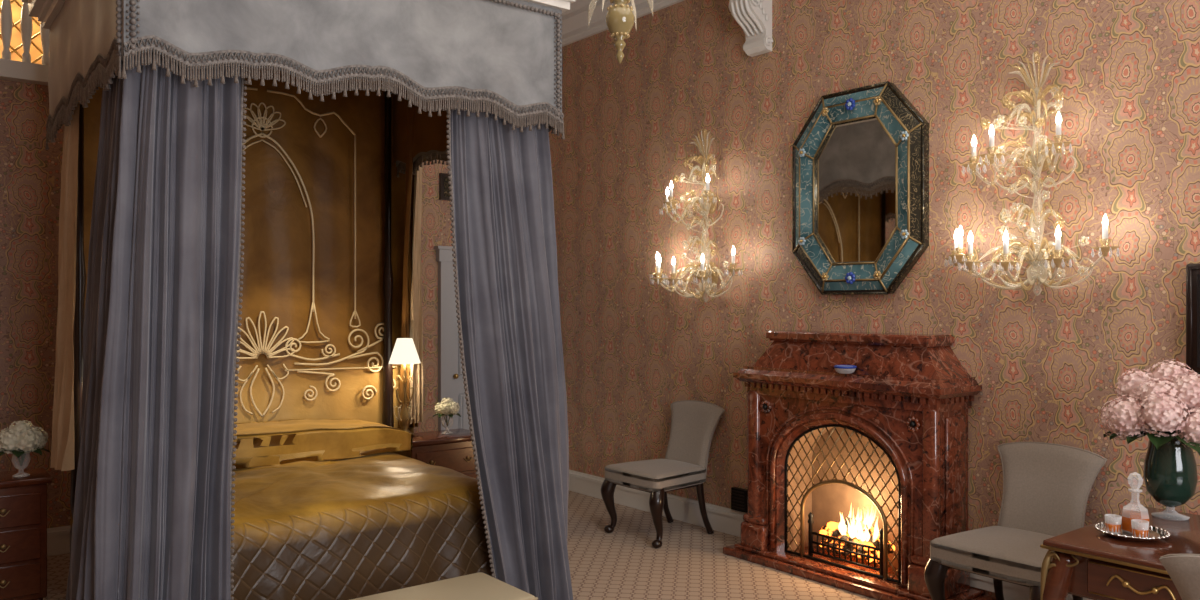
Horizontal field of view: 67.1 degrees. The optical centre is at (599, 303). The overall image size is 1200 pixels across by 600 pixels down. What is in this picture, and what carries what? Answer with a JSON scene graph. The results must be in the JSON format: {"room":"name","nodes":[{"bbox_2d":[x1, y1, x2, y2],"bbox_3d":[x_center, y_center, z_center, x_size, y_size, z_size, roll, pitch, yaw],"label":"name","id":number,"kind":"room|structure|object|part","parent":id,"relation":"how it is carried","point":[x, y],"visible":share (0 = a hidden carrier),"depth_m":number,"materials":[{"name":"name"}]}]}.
{"room":"historic interior","nodes":[
{"label":"historic interior","id":0,"kind":"room"},
{"bbox_2d":[0,0,42,63],"bbox_3d":[-4.913,-2.025,5.678,3.900,1.450,1.400,0,0,-38],"label":"wall","id":1,"kind":"structure","parent":0,"point":[16,40],"depth_m":6.85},
{"bbox_2d":[0,79,452,527],"bbox_3d":[-3.223,-0.575,6.053,6.820,4.350,0.100,0,0,-38],"label":"wall","id":2,"kind":"structure","parent":0,"point":[30,173],"depth_m":5.72,"materials":[{"name":"paper"}]},
{"bbox_2d":[0,0,48,84],"bbox_3d":[-4.269,-1.945,5.101,3.400,1.110,0.098,0,0,-38],"label":"gallery balustrade","id":3,"kind":"object","parent":2,"relation":"attached to","point":[26,71],"visible":0.23,"depth_m":5.62,"materials":[{"name":"gold metal"}]},
{"bbox_2d":[47,525,70,555],"bbox_3d":[-3.195,1.514,5.991,6.788,0.172,0.029,0,0,-38],"label":"baseboard","id":4,"kind":"structure","parent":2,"relation":"attached to","point":[58,538],"depth_m":5.78,"materials":[{"name":"white paint"}]},
{"bbox_2d":[439,173,450,200],"bbox_3d":[-1.209,-0.970,7.552,0.280,0.220,0.033,0,0,-38],"label":"picture frame","id":5,"kind":"object","parent":2,"relation":"attached to","point":[444,190],"visible":0.36,"depth_m":7.47,"materials":[{"name":"brown wood"}]},
{"bbox_2d":[434,246,469,429],"bbox_3d":[-0.954,0.562,7.721,0.990,2.075,0.080,0,0,-38],"label":"door","id":6,"kind":"structure","parent":2,"relation":"in","point":[450,380],"depth_m":7.47,"materials":[{"name":"grey paint"}]},
{"bbox_2d":[43,490,876,599],"bbox_3d":[-0.719,1.650,2.870,7.020,0.100,11.200,0,0,-38],"label":"floor","id":7,"kind":"structure","parent":0,"point":[690,563],"depth_m":5.47,"materials":[{"name":"carpet"}]},
{"bbox_2d":[0,468,51,599],"bbox_3d":[-3.207,1.240,4.496,0.800,0.720,0.328,0,0,-38],"label":"nightstand","id":8,"kind":"object","parent":7,"relation":"on","point":[23,500],"visible":1,"depth_m":4.56,"materials":[{"name":"brown wood"}]},
{"bbox_2d":[0,420,48,476],"bbox_3d":[-2.952,0.736,4.625,0.238,0.287,0.243,0,0,-38],"label":"flower vase","id":9,"kind":"object","parent":8,"relation":"on","point":[20,438],"visible":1,"depth_m":4.57,"materials":[{"name":"clear glass"}]},
{"bbox_2d":[21,0,574,599],"bbox_3d":[-1.601,-0.050,4.842,2.369,3.300,2.230,0,0,-38],"label":"bed","id":10,"kind":"object","parent":7,"relation":"on","point":[239,259],"visible":0.99,"depth_m":4.41,"materials":[{"name":"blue fabric"}]},
{"bbox_3d":[-1.614,-1.593,4.832,2.280,0.215,2.230,0,0,-38],"label":"canopy cornice","id":11,"kind":"part","parent":10,"relation":"part of","materials":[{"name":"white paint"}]},
{"bbox_3d":[-1.609,-1.173,4.828,2.086,0.647,2.021,0,0,-38],"label":"fringe trim","id":12,"kind":"part","parent":10,"relation":"part of","materials":[{"name":"grey fabric"}]},
{"bbox_2d":[231,452,491,599],"bbox_3d":[-1.581,1.223,4.875,1.747,0.694,1.868,0,0,-38],"label":"bedspread","id":13,"kind":"object","parent":10,"relation":"on","point":[320,525],"depth_m":4.28,"materials":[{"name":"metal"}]},
{"bbox_2d":[389,428,476,477],"bbox_3d":[-1.093,1.240,6.095,0.580,0.720,0.368,0,0,-38],"label":"nightstand","id":14,"kind":"object","parent":7,"relation":"on","point":[454,451],"visible":0.2,"depth_m":5.97,"materials":[{"name":"brown wood"}]},
{"bbox_2d":[389,338,420,434],"bbox_3d":[-1.298,0.554,6.016,0.210,0.650,0.210,0,0,-38],"label":"bedside lamp","id":15,"kind":"object","parent":14,"relation":"on","point":[404,352],"visible":0.99,"depth_m":5.98,"materials":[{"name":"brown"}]},
{"bbox_2d":[433,397,460,433],"bbox_3d":[-1.031,0.756,6.136,0.187,0.248,0.191,0,0,-38],"label":"flower vase","id":16,"kind":"object","parent":14,"relation":"on","point":[448,407],"visible":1,"depth_m":6.09,"materials":[{"name":"clear glass"}]},
{"bbox_2d":[351,572,537,599],"bbox_3d":[-0.833,1.375,3.378,1.170,0.450,0.440,0,0,-38],"label":"upholstered bench","id":17,"kind":"object","parent":7,"relation":"on","point":[476,586],"visible":1,"depth_m":3.62,"materials":[{"name":"beige fabric"}]},
{"bbox_2d":[601,400,724,547],"bbox_3d":[0.450,1.148,6.309,0.706,0.904,0.609,0,0,-38],"label":"chair","id":18,"kind":"object","parent":7,"relation":"on","point":[694,423],"visible":1,"depth_m":6.29,"materials":[{"name":"fabric"}]},
{"bbox_2d":[723,330,995,599],"bbox_3d":[1.443,0.885,5.296,0.418,1.430,1.600,0,0,-38],"label":"marble fireplace","id":19,"kind":"object","parent":7,"relation":"on","point":[852,478],"visible":1,"depth_m":5.20,"materials":[{"name":"brown stone"}]},
{"bbox_2d":[834,365,856,373],"bbox_3d":[1.389,0.371,5.127,0.129,0.044,0.129,0,0,-38],"label":"glass dish","id":20,"kind":"object","parent":19,"relation":"on","point":[852,368],"visible":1,"depth_m":5.09,"materials":[{"name":"blue glass"}]},
{"bbox_2d":[924,442,1107,599],"bbox_3d":[2.000,1.148,4.323,0.706,0.904,0.609,0,0,-38],"label":"chair","id":21,"kind":"object","parent":7,"relation":"on","point":[1047,487],"visible":0.82,"depth_m":4.35,"materials":[{"name":"fabric"}]},
{"bbox_2d":[1040,506,1199,599],"bbox_3d":[2.354,1.225,3.016,0.913,0.750,1.350,0,0,-38],"label":"writing desk","id":22,"kind":"object","parent":7,"relation":"on","point":[1086,562],"visible":0.8,"depth_m":3.17,"materials":[{"name":"brown wood"}]},
{"bbox_2d":[1094,521,1170,541],"bbox_3d":[1.948,0.837,3.314,0.244,0.026,0.242,0,0,-38],"label":"tray","id":23,"kind":"object","parent":22,"relation":"on","point":[1155,533],"visible":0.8,"depth_m":3.28,"materials":[{"name":"silver metal"}]},
{"bbox_2d":[1104,514,1121,533],"bbox_3d":[1.889,0.810,3.332,0.056,0.060,0.056,0,0,-38],"label":"glass","id":24,"kind":"object","parent":23,"relation":"on","point":[1114,527],"depth_m":3.31,"materials":[{"name":"clear glass"}]},
{"bbox_2d":[1122,472,1148,533],"bbox_3d":[1.971,0.730,3.333,0.088,0.220,0.088,0,0,-16],"label":"decanter","id":25,"kind":"object","parent":23,"relation":"on","point":[1127,516],"visible":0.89,"depth_m":3.32,"materials":[{"name":"clear glass"}]},
{"bbox_2d":[1131,519,1148,537],"bbox_3d":[1.940,0.810,3.251,0.056,0.060,0.056,0,0,-38],"label":"glass","id":26,"kind":"object","parent":23,"relation":"on","point":[1137,531],"depth_m":3.23,"materials":[{"name":"clear glass"}]},
{"bbox_2d":[1097,359,1199,520],"bbox_3d":[2.274,0.534,3.608,0.511,0.632,0.514,0,0,-38],"label":"hydrangea vase","id":27,"kind":"object","parent":22,"relation":"on","point":[1163,405],"visible":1,"depth_m":3.54,"materials":[{"name":"green glass"}]},
{"bbox_2d":[1159,554,1199,599],"bbox_3d":[2.047,1.148,2.629,0.706,0.904,0.609,0,0,-38],"label":"chair","id":28,"kind":"object","parent":7,"relation":"on","point":[1183,569],"visible":1,"depth_m":2.58,"materials":[{"name":"fabric"}]},
{"bbox_2d":[549,0,1199,597],"bbox_3d":[2.464,-0.575,4.420,0.100,4.350,9.700,0,0,-38],"label":"wall","id":29,"kind":"structure","parent":0,"point":[1046,364],"depth_m":5.21,"materials":[{"name":"paper"}]},
{"bbox_2d":[562,0,683,46],"bbox_3d":[2.299,-2.495,4.323,0.280,0.510,9.550,0,0,-38],"label":"crown molding","id":30,"kind":"structure","parent":29,"relation":"attached to","point":[575,21],"depth_m":7.43,"materials":[{"name":"white paint"}]},
{"bbox_2d":[649,128,742,301],"bbox_3d":[0.628,-0.631,6.316,0.438,1.222,0.872,0,0,-38],"label":"wall sconce","id":31,"kind":"object","parent":29,"relation":"attached to","point":[709,275],"visible":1,"depth_m":6.38,"materials":[{"name":"gold metal"}]},
{"bbox_2d":[731,487,747,512],"bbox_3d":[0.962,1.345,6.216,0.039,0.150,0.140,0,0,-38],"label":"air vent","id":32,"kind":"object","parent":29,"relation":"in","point":[739,496],"visible":0.97,"depth_m":6.20,"materials":[{"name":"black metal"}]},
{"bbox_2d":[729,0,772,56],"bbox_3d":[0.971,-2.090,5.994,0.300,0.820,0.240,0,0,-38],"label":"corbel","id":33,"kind":"object","parent":29,"relation":"attached to","point":[754,17],"visible":1,"depth_m":5.99,"materials":[{"name":"white paint"}]},
{"bbox_2d":[569,470,1091,599],"bbox_3d":[2.422,1.514,4.367,0.029,0.172,9.468,0,0,-38],"label":"baseboard","id":34,"kind":"structure","parent":29,"relation":"attached to","point":[722,519],"depth_m":6.59,"materials":[{"name":"white paint"}]},
{"bbox_2d":[792,81,928,294],"bbox_3d":[1.526,-0.675,5.438,0.111,1.240,0.941,0,0,-38],"label":"wall mirror","id":35,"kind":"object","parent":29,"relation":"attached to","point":[860,159],"visible":1,"depth_m":5.40,"materials":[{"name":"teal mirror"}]},
{"bbox_2d":[944,51,1119,295],"bbox_3d":[2.082,-0.661,4.469,0.438,1.222,0.872,0,0,-38],"label":"wall sconce","id":36,"kind":"object","parent":29,"relation":"attached to","point":[1042,259],"visible":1,"depth_m":4.54,"materials":[{"name":"gold metal"}]},
{"bbox_2d":[1186,263,1199,373],"bbox_3d":[2.979,0.075,3.623,0.075,0.510,1.110,0,0,-38],"label":"television","id":37,"kind":"object","parent":29,"relation":"attached to","point":[1192,270],"visible":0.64,"depth_m":4.01,"materials":[{"name":"plastic"}]},
{"bbox_3d":[-0.719,-2.800,2.870,7.020,0.100,11.200,0,0,-38],"label":"ceiling","id":38,"kind":"structure","parent":0,"visible":0},
{"bbox_2d":[588,0,652,63],"bbox_3d":[0.071,-1.798,3.224,0.836,1.885,0.833,0,0,-38],"label":"glass chandelier","id":39,"kind":"object","parent":38,"relation":"hanging from","point":[620,18],"visible":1,"depth_m":3.20,"materials":[{"name":"brown"}]}
]}

